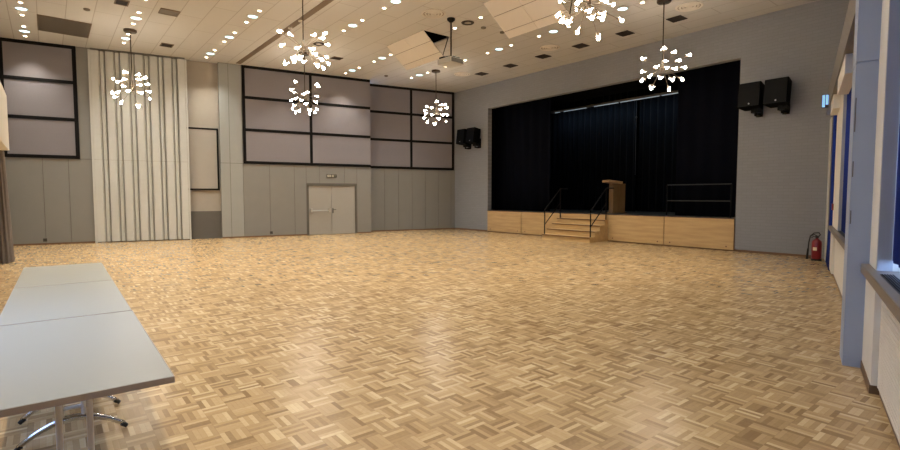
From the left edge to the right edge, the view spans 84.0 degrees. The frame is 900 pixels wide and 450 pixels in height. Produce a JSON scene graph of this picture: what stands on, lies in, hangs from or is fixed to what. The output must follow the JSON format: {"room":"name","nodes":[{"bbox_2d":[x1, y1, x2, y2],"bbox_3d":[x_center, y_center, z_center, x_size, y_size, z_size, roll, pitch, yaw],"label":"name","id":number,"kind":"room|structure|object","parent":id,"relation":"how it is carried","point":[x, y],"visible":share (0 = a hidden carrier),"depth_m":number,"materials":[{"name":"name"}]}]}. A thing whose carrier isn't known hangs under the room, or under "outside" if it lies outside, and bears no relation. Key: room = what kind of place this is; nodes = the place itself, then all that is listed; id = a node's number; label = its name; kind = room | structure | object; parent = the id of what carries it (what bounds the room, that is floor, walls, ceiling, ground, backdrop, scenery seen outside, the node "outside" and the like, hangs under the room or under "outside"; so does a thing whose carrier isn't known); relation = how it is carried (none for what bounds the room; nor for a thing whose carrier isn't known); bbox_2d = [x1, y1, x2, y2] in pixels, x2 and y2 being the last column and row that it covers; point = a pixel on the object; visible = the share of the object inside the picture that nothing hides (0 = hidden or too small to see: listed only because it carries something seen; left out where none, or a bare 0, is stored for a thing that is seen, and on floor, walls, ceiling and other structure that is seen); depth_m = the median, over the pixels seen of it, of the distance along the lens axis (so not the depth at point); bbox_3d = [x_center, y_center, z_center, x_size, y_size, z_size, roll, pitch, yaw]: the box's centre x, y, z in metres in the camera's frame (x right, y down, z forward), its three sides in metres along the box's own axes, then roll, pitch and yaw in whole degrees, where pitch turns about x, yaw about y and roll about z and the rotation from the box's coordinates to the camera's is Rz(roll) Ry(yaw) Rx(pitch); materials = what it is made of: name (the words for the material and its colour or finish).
{"room":"community hall","nodes":[
{"label":"community hall","id":0,"kind":"room"},
{"bbox_2d":[5,46,94,243],"bbox_3d":[-12.828,-2.546,15.826,2.580,6.350,0.020,-2,4,-30],"label":"wall","id":1,"kind":"structure","parent":0,"point":[52,199],"depth_m":16.06,"materials":[{"name":"grey paint"}]},
{"bbox_2d":[184,60,221,238],"bbox_3d":[-8.950,-2.678,18.111,1.670,6.350,0.140,-2,4,-27],"label":"wall","id":2,"kind":"structure","parent":0,"point":[202,77],"depth_m":18.09,"materials":[{"name":"beige paint"}]},
{"bbox_2d":[186,127,219,189],"bbox_3d":[-8.927,-2.380,18.062,1.050,2.240,0.040,-2,4,-27],"label":"display board","id":3,"kind":"object","parent":2,"relation":"attached to","point":[203,142],"visible":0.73,"depth_m":18.07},
{"bbox_2d":[217,62,370,236],"bbox_3d":[-5.979,-2.776,19.796,5.736,6.350,0.620,-2,4,-29],"label":"wall","id":4,"kind":"structure","parent":0,"point":[275,199],"depth_m":18.86,"materials":[{"name":"grey paint"}]},
{"bbox_2d":[241,65,370,166],"bbox_3d":[-5.484,-4.143,19.615,4.946,3.605,0.035,-2,4,-29],"label":"acoustic panel","id":5,"kind":"object","parent":4,"relation":"attached to","point":[338,134],"visible":0.98,"depth_m":19.51,"materials":[{"name":"grey fabric"}]},
{"bbox_2d":[306,183,357,234],"bbox_3d":[-4.772,-0.655,20.275,2.061,2.060,0.201,-2,4,-29],"label":"door","id":6,"kind":"structure","parent":4,"relation":"in","point":[331,207],"depth_m":20.24,"materials":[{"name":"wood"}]},
{"bbox_2d":[327,174,336,177],"bbox_3d":[-4.766,-1.974,20.134,0.400,0.130,0.035,-2,4,-29],"label":"exit sign","id":7,"kind":"object","parent":4,"relation":"attached to","point":[328,175],"visible":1,"depth_m":20.13,"materials":[{"name":"beige plastic"}]},
{"bbox_2d":[0,0,817,92],"bbox_3d":[-0.769,-6.000,11.493,16.800,1.050,23.800,-3,4,-39],"label":"ceiling","id":8,"kind":"structure","parent":0,"point":[201,26],"depth_m":14.62,"materials":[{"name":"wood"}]},
{"bbox_2d":[13,6,28,10],"bbox_3d":[-10.997,-5.546,12.826,0.320,0.012,0.320,-3,4,-39],"label":"recessed light","id":9,"kind":"object","parent":8,"relation":"in","point":[14,7],"visible":1,"depth_m":12.81,"materials":[{"name":"white"}]},
{"bbox_2d":[18,29,31,32],"bbox_3d":[-12.405,-5.648,14.578,0.320,0.012,0.320,-3,4,-39],"label":"recessed light","id":10,"kind":"object","parent":8,"relation":"in","point":[19,30],"visible":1,"depth_m":14.59,"materials":[{"name":"white"}]},
{"bbox_2d":[37,14,91,37],"bbox_3d":[-10.950,-5.621,14.195,1.190,0.020,1.580,-3,4,-39],"label":"ceiling vent","id":11,"kind":"object","parent":8,"relation":"in","point":[44,23],"visible":1,"depth_m":14.14,"materials":[{"name":"grey metal"}]},
{"bbox_2d":[114,0,129,6],"bbox_3d":[-8.142,-5.517,12.401,0.300,0.020,0.400,-3,4,-39],"label":"ceiling vent","id":12,"kind":"object","parent":8,"relation":"in","point":[118,2],"visible":1,"depth_m":12.39,"materials":[{"name":"grey metal"}]},
{"bbox_2d":[111,28,150,107],"bbox_3d":[-9.253,-4.524,14.533,1.007,2.250,1.136,-3,4,-39],"label":"chandelier","id":13,"kind":"object","parent":8,"relation":"hanging from","point":[130,31],"visible":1,"depth_m":14.49,"materials":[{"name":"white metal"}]},
{"bbox_2d":[129,16,142,20],"bbox_3d":[-8.482,-5.586,13.510,0.320,0.012,0.320,-3,4,-39],"label":"recessed light","id":14,"kind":"object","parent":8,"relation":"in","point":[130,17],"visible":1,"depth_m":13.51,"materials":[{"name":"white"}]},
{"bbox_2d":[159,43,173,47],"bbox_3d":[-9.018,-5.722,15.923,0.350,0.020,0.400,-3,4,-39],"label":"ceiling vent","id":15,"kind":"object","parent":8,"relation":"in","point":[161,44],"visible":1,"depth_m":15.93,"materials":[{"name":"black metal"}]},
{"bbox_2d":[158,8,180,16],"bbox_3d":[-7.339,-5.556,13.069,0.450,0.020,0.440,-3,4,-39],"label":"ceiling vent","id":16,"kind":"object","parent":8,"relation":"in","point":[164,11],"visible":1,"depth_m":13.06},
{"bbox_2d":[224,35,234,38],"bbox_3d":[-6.670,-5.679,15.116,0.320,0.012,0.320,-3,4,-39],"label":"recessed light","id":17,"kind":"object","parent":8,"relation":"in","point":[225,36],"visible":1,"depth_m":15.13,"materials":[{"name":"white"}]},
{"bbox_2d":[246,14,258,18],"bbox_3d":[-5.280,-5.579,13.387,0.320,0.012,0.320,-3,4,-39],"label":"recessed light","id":18,"kind":"object","parent":8,"relation":"in","point":[251,16],"visible":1,"depth_m":13.38,"materials":[{"name":"white"}]},
{"bbox_2d":[236,0,333,63],"bbox_3d":[-1.489,-5.432,10.433,0.170,0.062,19.800,-3,4,-39],"label":"trim","id":19,"kind":"structure","parent":8,"relation":"attached to","point":[324,3],"depth_m":14.40,"materials":[{"name":"brown wood"}]},
{"bbox_2d":[277,0,329,69],"bbox_3d":[-3.279,-4.481,11.180,1.092,1.947,1.054,1,3,17],"label":"chandelier","id":20,"kind":"object","parent":8,"relation":"hanging from","point":[303,48],"visible":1,"depth_m":11.20,"materials":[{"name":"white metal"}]},
{"bbox_2d":[290,52,319,114],"bbox_3d":[-4.900,-4.764,16.838,0.984,2.037,1.113,0,3,1],"label":"chandelier","id":21,"kind":"object","parent":8,"relation":"hanging from","point":[304,95],"visible":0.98,"depth_m":16.84,"materials":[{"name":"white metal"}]},
{"bbox_2d":[313,42,324,45],"bbox_3d":[-4.141,-5.714,15.798,0.360,0.020,0.360,-3,4,-39],"label":"recessed light","id":22,"kind":"object","parent":8,"relation":"in","point":[315,43],"visible":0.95,"depth_m":15.73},
{"bbox_2d":[347,23,357,27],"bbox_3d":[-2.742,-5.619,14.090,0.320,0.012,0.320,-3,4,-39],"label":"recessed light","id":23,"kind":"object","parent":8,"relation":"in","point":[351,25],"visible":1,"depth_m":14.09,"materials":[{"name":"white"}]},
{"bbox_2d":[389,0,401,3],"bbox_3d":[-1.340,-5.518,12.346,0.320,0.012,0.320,-3,4,-39],"label":"recessed light","id":24,"kind":"object","parent":8,"relation":"in","point":[390,1],"visible":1,"depth_m":12.35,"materials":[{"name":"white"}]},
{"bbox_2d":[387,30,448,69],"bbox_3d":[-1.013,-5.443,15.606,1.006,0.749,1.990,-3,4,-39],"label":"reflector","id":25,"kind":"object","parent":8,"relation":"hanging from","point":[415,50],"visible":0.92,"depth_m":15.45,"materials":[{"name":"beige wood"}]},
{"bbox_2d":[421,9,445,18],"bbox_3d":[-0.431,-5.556,13.178,0.660,0.033,0.660,-3,4,-39],"label":"ceiling vent","id":26,"kind":"object","parent":8,"relation":"in","point":[430,13],"visible":1,"depth_m":13.14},
{"bbox_2d":[423,69,447,124],"bbox_3d":[-0.568,-4.860,19.213,0.989,2.121,1.152,0,3,2],"label":"chandelier","id":27,"kind":"object","parent":8,"relation":"hanging from","point":[434,70],"visible":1,"depth_m":19.04,"materials":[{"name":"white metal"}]},
{"bbox_2d":[438,17,463,67],"bbox_3d":[0.039,-4.975,13.585,0.560,1.240,0.528,-3,5,-43],"label":"projector","id":28,"kind":"object","parent":8,"relation":"hanging from","point":[450,61],"visible":1,"depth_m":13.51,"materials":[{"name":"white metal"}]},
{"bbox_2d":[451,57,462,63],"bbox_3d":[0.196,-4.419,13.411,0.430,0.110,0.013,-3,5,-43],"label":"vent","id":29,"kind":"object","parent":28,"relation":"attached to","point":[456,60],"depth_m":13.41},
{"bbox_2d":[454,72,469,75],"bbox_3d":[0.483,-5.934,19.696,0.660,0.033,0.660,-3,4,-39],"label":"ceiling light","id":30,"kind":"object","parent":8,"relation":"in","point":[457,73],"visible":1,"depth_m":19.65,"materials":[{"name":"beige plastic"}]},
{"bbox_2d":[461,20,473,24],"bbox_3d":[0.491,-5.602,13.865,0.360,0.020,0.360,-3,4,-39],"label":"recessed light","id":31,"kind":"object","parent":8,"relation":"in","point":[466,22],"visible":1,"depth_m":13.84,"materials":[{"name":"black metal"}]},
{"bbox_2d":[475,72,488,75],"bbox_3d":[1.241,-5.941,19.663,0.400,0.015,0.400,-3,4,-39],"label":"ceiling vent","id":32,"kind":"object","parent":8,"relation":"in","point":[479,73],"visible":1,"depth_m":19.61,"materials":[{"name":"black metal"}]},
{"bbox_2d":[504,64,517,67],"bbox_3d":[2.230,-5.870,18.432,0.400,0.015,0.400,-3,4,-39],"label":"ceiling vent","id":33,"kind":"object","parent":8,"relation":"in","point":[507,65],"visible":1,"depth_m":18.41,"materials":[{"name":"black metal"}]},
{"bbox_2d":[484,0,572,38],"bbox_3d":[1.875,-5.217,12.072,1.076,0.788,1.990,-3,4,-39],"label":"reflector","id":34,"kind":"object","parent":8,"relation":"hanging from","point":[515,18],"visible":0.97,"depth_m":12.16,"materials":[{"name":"beige wood"}]},
{"bbox_2d":[535,54,551,58],"bbox_3d":[3.212,-5.799,17.210,0.400,0.015,0.400,-3,4,-39],"label":"ceiling vent","id":35,"kind":"object","parent":8,"relation":"in","point":[542,56],"visible":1,"depth_m":17.20,"materials":[{"name":"black metal"}]},
{"bbox_2d":[540,45,559,50],"bbox_3d":[3.236,-5.731,16.192,0.660,0.033,0.660,-3,4,-39],"label":"ceiling light","id":36,"kind":"object","parent":8,"relation":"in","point":[545,47],"visible":1,"depth_m":16.14,"materials":[{"name":"beige plastic"}]},
{"bbox_2d":[548,29,558,32],"bbox_3d":[3.018,-5.649,14.597,0.320,0.012,0.320,-3,4,-39],"label":"recessed light","id":37,"kind":"object","parent":8,"relation":"in","point":[554,30],"visible":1,"depth_m":14.60,"materials":[{"name":"white"}]},
{"bbox_2d":[572,43,589,48],"bbox_3d":[4.183,-5.729,16.003,0.400,0.015,0.400,-3,4,-39],"label":"ceiling vent","id":38,"kind":"object","parent":8,"relation":"in","point":[579,46],"visible":1,"depth_m":16.00,"materials":[{"name":"black metal"}]},
{"bbox_2d":[555,0,623,39],"bbox_3d":[2.449,-4.321,8.870,1.135,2.000,1.138,-3,4,-39],"label":"chandelier","id":39,"kind":"object","parent":8,"relation":"hanging from","point":[587,3],"visible":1,"depth_m":8.83,"materials":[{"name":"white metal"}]},
{"bbox_2d":[616,6,628,10],"bbox_3d":[4.433,-5.547,12.837,0.320,0.012,0.320,-3,4,-39],"label":"recessed light","id":40,"kind":"object","parent":8,"relation":"in","point":[624,8],"visible":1,"depth_m":12.81,"materials":[{"name":"white"}]},
{"bbox_2d":[616,30,634,36],"bbox_3d":[5.172,-5.657,14.773,0.400,0.015,0.400,-3,4,-39],"label":"ceiling vent","id":41,"kind":"object","parent":8,"relation":"in","point":[624,33],"visible":1,"depth_m":14.77,"materials":[{"name":"black metal"}]},
{"bbox_2d":[640,0,690,90],"bbox_3d":[5.202,-4.420,12.296,1.021,2.198,1.181,-1,3,-15],"label":"chandelier","id":42,"kind":"object","parent":8,"relation":"hanging from","point":[662,67],"visible":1,"depth_m":12.28,"materials":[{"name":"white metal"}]},
{"bbox_2d":[666,15,687,22],"bbox_3d":[6.148,-5.587,13.559,0.400,0.015,0.400,-3,4,-39],"label":"ceiling vent","id":43,"kind":"object","parent":8,"relation":"in","point":[679,17],"visible":1,"depth_m":13.53,"materials":[{"name":"black metal"}]},
{"bbox_2d":[675,2,703,11],"bbox_3d":[6.067,-5.527,12.688,0.660,0.033,0.660,-3,4,-39],"label":"ceiling light","id":44,"kind":"object","parent":8,"relation":"in","point":[689,6],"visible":1,"depth_m":12.66,"materials":[{"name":"beige plastic"}]},
{"bbox_2d":[371,93,454,229],"bbox_3d":[-1.657,-2.939,22.612,4.343,6.350,0.200,-2,4,-27],"label":"wall","id":45,"kind":"structure","parent":0,"point":[401,199],"depth_m":22.59,"materials":[{"name":"grey paint"}]},
{"bbox_2d":[370,84,453,169],"bbox_3d":[-1.671,-4.304,22.394,4.153,3.605,0.035,-2,4,-27],"label":"acoustic panel","id":46,"kind":"object","parent":45,"relation":"attached to","point":[401,138],"visible":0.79,"depth_m":22.33,"materials":[{"name":"grey fabric"}]},
{"bbox_2d":[0,229,899,449],"bbox_3d":[-0.769,0.963,11.897,16.800,0.200,23.800,-3,4,-39],"label":"floor","id":47,"kind":"structure","parent":0,"point":[438,339],"depth_m":5.09,"materials":[{"name":"wood"}]},
{"bbox_2d":[13,262,111,288],"bbox_3d":[-4.050,0.875,5.278,0.726,0.738,1.614,-3,4,-38],"label":"folding table","id":48,"kind":"object","parent":47,"relation":"on","point":[87,272],"visible":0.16,"depth_m":5.10,"materials":[{"name":"grey laminate"}]},
{"bbox_2d":[0,280,131,424],"bbox_3d":[-3.048,0.949,3.995,0.726,0.738,1.614,-3,4,-38],"label":"folding table","id":49,"kind":"object","parent":47,"relation":"on","point":[52,302],"visible":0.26,"depth_m":3.81,"materials":[{"name":"grey laminate"}]},
{"bbox_2d":[0,311,174,449],"bbox_3d":[-2.034,1.024,2.701,0.726,0.738,1.644,-3,4,-38],"label":"folding table","id":50,"kind":"object","parent":47,"relation":"on","point":[58,363],"visible":1,"depth_m":2.45,"materials":[{"name":"grey laminate"}]},
{"bbox_2d":[87,48,191,242],"bbox_3d":[-10.493,-2.616,17.043,2.827,6.350,0.170,-2,4,-26],"label":"wall","id":51,"kind":"structure","parent":47,"relation":"on","point":[144,197],"depth_m":16.99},
{"bbox_2d":[13,228,454,245],"bbox_3d":[-6.681,0.402,19.410,16.223,0.050,0.686,-2,4,-32],"label":"baseboard","id":52,"kind":"structure","parent":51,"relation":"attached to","point":[433,228],"depth_m":18.89,"materials":[{"name":"brown wood"}]},
{"bbox_2d":[542,188,613,242],"bbox_3d":[4.495,-0.393,17.656,1.394,1.839,2.054,-3,4,-39],"label":"steps","id":53,"kind":"structure","parent":47,"relation":"on","point":[590,230],"depth_m":17.30,"materials":[{"name":"brown wood"}]},
{"bbox_2d":[487,209,734,250],"bbox_3d":[6.632,-0.029,19.331,4.675,0.920,12.580,-3,4,-39],"label":"stage","id":54,"kind":"object","parent":47,"relation":"on","point":[639,227],"visible":0.81,"depth_m":16.21,"materials":[{"name":"brown wood"}]},
{"bbox_2d":[495,97,550,210],"bbox_3d":[3.061,-3.263,21.506,0.070,5.275,3.250,-3,4,-39],"label":"stage curtain","id":55,"kind":"object","parent":54,"relation":"on","point":[522,130],"visible":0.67,"depth_m":21.41,"materials":[{"name":"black fabric"}]},
{"bbox_2d":[550,90,637,210],"bbox_3d":[5.884,-3.164,22.390,0.150,4.975,5.416,-3,4,-39],"label":"stage curtain","id":56,"kind":"object","parent":54,"relation":"on","point":[590,146],"visible":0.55,"depth_m":21.95,"materials":[{"name":"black fabric"}]},
{"bbox_2d":[602,180,626,212],"bbox_3d":[6.076,-1.049,18.440,0.801,1.218,0.440,-1,3,-17],"label":"lectern","id":57,"kind":"object","parent":54,"relation":"on","point":[616,195],"visible":0.91,"depth_m":18.35,"materials":[{"name":"brown wood"}]},
{"bbox_2d":[637,83,677,211],"bbox_3d":[9.636,-2.908,17.963,0.150,4.975,6.170,-3,4,-39],"label":"stage curtain","id":58,"kind":"object","parent":54,"relation":"on","point":[657,115],"visible":0.2,"depth_m":19.73,"materials":[{"name":"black fabric"}]},
{"bbox_2d":[666,183,731,217],"bbox_3d":[7.551,-0.753,15.256,0.040,0.997,1.968,-3,4,-39],"label":"railing","id":59,"kind":"object","parent":54,"relation":"on","point":[667,200],"visible":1,"depth_m":15.08,"materials":[{"name":"black metal"}]},
{"bbox_2d":[675,60,740,216],"bbox_3d":[8.169,-2.885,14.994,0.070,5.275,2.780,-3,4,-39],"label":"stage curtain","id":60,"kind":"object","parent":54,"relation":"on","point":[708,112],"visible":0.45,"depth_m":15.32,"materials":[{"name":"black fabric"}]},
{"bbox_2d":[805,232,821,260],"bbox_3d":[8.792,0.509,12.059,0.226,0.687,0.298,-3,4,-39],"label":"fire extinguisher","id":61,"kind":"object","parent":47,"relation":"on","point":[816,246],"visible":1,"depth_m":11.97,"materials":[{"name":"red metal"}]},
{"bbox_2d":[840,0,881,367],"bbox_3d":[3.971,-0.809,4.442,0.637,4.200,0.398,2,4,35],"label":"column","id":62,"kind":"structure","parent":47,"relation":"on","point":[868,13],"depth_m":4.46,"materials":[{"name":"paint"}]},
{"bbox_2d":[491,108,494,208],"bbox_3d":[2.729,-3.158,24.232,4.430,6.600,0.200,-3,4,-39],"label":"wall","id":63,"kind":"structure","parent":0,"point":[493,109],"depth_m":23.56,"materials":[{"name":"black paint"}]},
{"bbox_2d":[635,89,639,210],"bbox_3d":[8.540,-2.953,20.695,0.200,6.600,13.000,-3,4,-39],"label":"stage curtain","id":64,"kind":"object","parent":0,"point":[638,101],"depth_m":21.25,"materials":[{"name":"black fabric"}]},
{"bbox_2d":[455,0,849,258],"bbox_3d":[4.859,-2.665,17.881,0.220,6.350,17.200,-3,4,-39],"label":"wall","id":65,"kind":"structure","parent":0,"point":[782,160],"depth_m":13.45,"materials":[{"name":"grey paint"}]},
{"bbox_2d":[456,129,470,148],"bbox_3d":[0.632,-3.846,22.480,0.540,0.886,0.537,-3,4,-39],"label":"wall speaker","id":66,"kind":"object","parent":65,"relation":"attached to","point":[461,133],"visible":0.86,"depth_m":22.33,"materials":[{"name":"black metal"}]},
{"bbox_2d":[456,129,464,143],"bbox_3d":[0.457,-3.960,22.332,0.090,0.607,0.500,-3,4,-39],"label":"grille","id":67,"kind":"object","parent":66,"relation":"attached to","point":[460,139],"depth_m":22.29,"materials":[{"name":"fabric"}]},
{"bbox_2d":[465,127,480,147],"bbox_3d":[1.045,-3.816,21.966,0.540,0.886,0.537,-3,4,-39],"label":"wall speaker","id":68,"kind":"object","parent":65,"relation":"attached to","point":[472,134],"visible":1,"depth_m":21.81,"materials":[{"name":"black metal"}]},
{"bbox_2d":[465,127,474,141],"bbox_3d":[0.870,-3.930,21.819,0.090,0.607,0.500,-3,4,-39],"label":"grille","id":69,"kind":"object","parent":68,"relation":"attached to","point":[470,133],"depth_m":21.76,"materials":[{"name":"fabric"}]},
{"bbox_2d":[455,228,810,257],"bbox_3d":[4.724,0.476,18.044,0.015,0.060,14.340,-3,4,-39],"label":"baseboard","id":70,"kind":"structure","parent":65,"relation":"attached to","point":[735,250],"depth_m":13.45,"materials":[{"name":"brown wood"}]},
{"bbox_2d":[737,81,763,116],"bbox_3d":[8.024,-3.313,13.285,0.540,0.886,0.537,-3,4,-39],"label":"wall speaker","id":71,"kind":"object","parent":65,"relation":"attached to","point":[750,95],"visible":0.96,"depth_m":13.14,"materials":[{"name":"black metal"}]},
{"bbox_2d":[737,81,759,106],"bbox_3d":[7.849,-3.427,13.138,0.090,0.607,0.500,-3,4,-39],"label":"grille","id":72,"kind":"object","parent":71,"relation":"attached to","point":[748,93],"depth_m":13.12,"materials":[{"name":"fabric"}]},
{"bbox_2d":[763,76,791,114],"bbox_3d":[8.412,-3.285,12.803,0.540,0.886,0.537,-3,4,-39],"label":"wall speaker","id":73,"kind":"object","parent":65,"relation":"attached to","point":[777,91],"visible":1,"depth_m":12.66,"materials":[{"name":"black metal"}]},
{"bbox_2d":[763,77,787,103],"bbox_3d":[8.237,-3.399,12.655,0.090,0.607,0.500,-3,4,-39],"label":"grille","id":74,"kind":"object","parent":73,"relation":"attached to","point":[775,90],"depth_m":12.63,"materials":[{"name":"fabric"}]},
{"bbox_2d":[824,117,832,260],"bbox_3d":[9.252,-0.845,11.985,0.330,3.400,0.500,2,4,35],"label":"trim","id":75,"kind":"structure","parent":65,"relation":"attached to","point":[830,132],"depth_m":11.90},
{"bbox_2d":[826,0,855,114],"bbox_3d":[4.039,-2.350,4.426,0.610,0.440,17.100,2,4,35],"label":"beam","id":76,"kind":"structure","parent":0,"point":[846,45],"depth_m":6.61,"materials":[{"name":"beige paint"}]},
{"bbox_2d":[821,94,828,107],"bbox_3d":[7.882,-2.598,10.503,0.119,0.270,0.090,2,4,35],"label":"exit sign","id":77,"kind":"object","parent":76,"relation":"attached to","point":[825,98],"visible":0.98,"depth_m":10.47,"materials":[{"name":"blue plastic"}]},
{"bbox_2d":[825,115,836,270],"bbox_3d":[8.254,-0.737,10.830,0.037,3.282,1.703,2,4,35],"label":"curtain","id":78,"kind":"object","parent":76,"relation":"hanging from","point":[835,116],"visible":0.71,"depth_m":10.27,"materials":[{"name":"blue fabric"}]},
{"bbox_2d":[830,94,840,115],"bbox_3d":[7.411,-2.299,9.585,0.145,0.260,1.000,2,4,35],"label":"box","id":79,"kind":"object","parent":76,"relation":"attached to","point":[836,100],"visible":0.64,"depth_m":9.21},
{"bbox_2d":[837,53,852,94],"bbox_3d":[5.768,-2.164,7.260,0.145,0.260,1.700,2,4,35],"label":"window blind","id":80,"kind":"object","parent":76,"relation":"attached to","point":[845,76],"visible":0.76,"depth_m":6.92,"materials":[{"name":"beige fabric"}]},
{"bbox_2d":[892,124,899,267],"bbox_3d":[2.692,-0.828,2.744,0.028,2.365,2.854,2,4,35],"label":"blind","id":81,"kind":"object","parent":76,"relation":"hanging from","point":[896,242],"visible":1,"depth_m":3.77,"materials":[{"name":"blue fabric"}]},
{"bbox_2d":[829,0,899,385],"bbox_3d":[5.651,-0.584,6.877,0.320,3.330,7.710,2,4,35],"label":"wall","id":82,"kind":"structure","parent":0,"point":[885,3],"depth_m":4.17,"materials":[{"name":"beige paint"}]},
{"bbox_2d":[841,88,851,233],"bbox_3d":[5.356,-1.015,6.582,0.028,2.435,4.705,2,4,35],"label":"blind","id":83,"kind":"object","parent":82,"relation":"attached to","point":[848,111],"visible":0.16,"depth_m":8.01,"materials":[{"name":"blue fabric"}]},
{"bbox_2d":[838,0,899,270],"bbox_3d":[5.101,-0.987,6.226,0.095,2.450,5.608,2,4,35],"label":"window","id":84,"kind":"structure","parent":82,"relation":"attached to","point":[892,96],"depth_m":3.96,"materials":[{"name":"clear glass"}]},
{"bbox_3d":[-6.914,-2.010,6.591,0.200,6.350,23.500,-3,4,-39],"label":"wall","id":85,"kind":"structure","parent":0,"visible":0},
{"bbox_2d":[0,81,8,150],"bbox_3d":[-8.292,-2.194,8.812,0.440,1.260,6.700,-3,4,-39],"label":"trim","id":86,"kind":"structure","parent":85,"relation":"attached to","point":[4,135],"depth_m":10.48,"materials":[{"name":"beige wood"}]},
{"bbox_2d":[0,150,14,263],"bbox_3d":[-10.457,-0.429,11.630,0.410,2.590,0.784,-3,4,-39],"label":"drape","id":87,"kind":"object","parent":85,"relation":"hanging from","point":[6,238],"visible":1,"depth_m":11.50,"materials":[{"name":"beige fabric"}]},
{"bbox_3d":[4.304,0.831,4.926,17.272,0.870,5.126,-3,4,-39],"label":"wall","id":88,"kind":"structure","parent":0,"visible":0},
{"bbox_2d":[828,226,844,248],"bbox_3d":[5.913,0.207,7.418,0.260,0.087,6.600,2,4,35],"label":"window sill","id":89,"kind":"structure","parent":88,"relation":"on","point":[839,236],"depth_m":7.73,"materials":[{"name":"grey metal"}]},
{"bbox_2d":[834,239,843,293],"bbox_3d":[5.671,0.669,7.101,0.101,0.822,5.744,2,4,35],"label":"radiator cover","id":90,"kind":"object","parent":88,"relation":"attached to","point":[839,251],"visible":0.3,"depth_m":8.24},
{"bbox_2d":[833,274,899,448],"bbox_3d":[4.755,1.177,5.871,0.148,0.070,10.550,2,4,35],"label":"baseboard","id":91,"kind":"structure","parent":88,"relation":"attached to","point":[871,389],"depth_m":3.93,"materials":[{"name":"wood"}]},
{"bbox_2d":[861,263,899,322],"bbox_3d":[2.267,0.507,2.258,0.260,0.087,5.250,2,4,35],"label":"window sill","id":92,"kind":"structure","parent":88,"relation":"on","point":[886,284],"depth_m":3.43,"materials":[{"name":"grey metal"}]},
{"bbox_2d":[880,274,899,293],"bbox_3d":[2.072,0.480,2.027,0.085,0.007,4.350,2,4,35],"label":"vent grille","id":93,"kind":"object","parent":92,"relation":"attached to","point":[889,284],"depth_m":3.40,"materials":[{"name":"black metal"}]},
{"bbox_2d":[877,301,899,443],"bbox_3d":[2.549,0.925,2.684,0.101,0.822,2.854,2,4,35],"label":"radiator cover","id":94,"kind":"object","parent":88,"relation":"attached to","point":[888,382],"visible":0.84,"depth_m":3.39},
{"bbox_3d":[-12.921,-2.549,15.888,2.675,6.350,0.606,-3,4,-39],"label":"wall","id":95,"kind":"structure","parent":0,"visible":0},
{"bbox_2d":[0,37,79,158],"bbox_3d":[-12.876,-3.915,15.687,1.937,3.605,0.035,-2,4,-30],"label":"acoustic panel","id":96,"kind":"object","parent":95,"relation":"attached to","point":[38,80],"visible":0.8,"depth_m":15.70,"materials":[{"name":"grey fabric"}]},
{"bbox_3d":[6.813,-6.068,19.126,4.630,0.200,13.000,-3,4,-39],"label":"ceiling","id":97,"kind":"structure","parent":0,"visible":0},
{"bbox_2d":[551,90,677,112],"bbox_3d":[6.867,-5.494,20.295,0.126,1.081,7.100,-3,4,-39],"label":"batten","id":98,"kind":"object","parent":97,"relation":"hanging from","point":[674,91],"visible":0.66,"depth_m":20.27,"materials":[{"name":"silver metal"}]},
{"bbox_2d":[551,72,678,104],"bbox_3d":[6.368,-5.458,18.804,0.030,0.980,12.600,-3,4,-39],"label":"valance","id":99,"kind":"object","parent":97,"relation":"hanging from","point":[633,85],"visible":0.07,"depth_m":18.93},
{"bbox_2d":[635,102,636,170],"bbox_3d":[7.487,-4.021,20.108,0.057,4.000,0.060,-3,4,-39],"label":"pull cord","id":100,"kind":"object","parent":97,"relation":"hanging from","point":[636,102],"visible":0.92,"depth_m":20.15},
{"bbox_3d":[9.252,-2.532,11.703,0.902,0.200,0.682,-3,4,-39],"label":"wall","id":101,"kind":"structure","parent":0,"visible":0},
{"bbox_2d":[827,121,832,238],"bbox_3d":[8.604,-0.753,11.252,0.060,3.300,1.450,2,4,35],"label":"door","id":102,"kind":"structure","parent":101,"relation":"in","point":[832,121],"depth_m":11.64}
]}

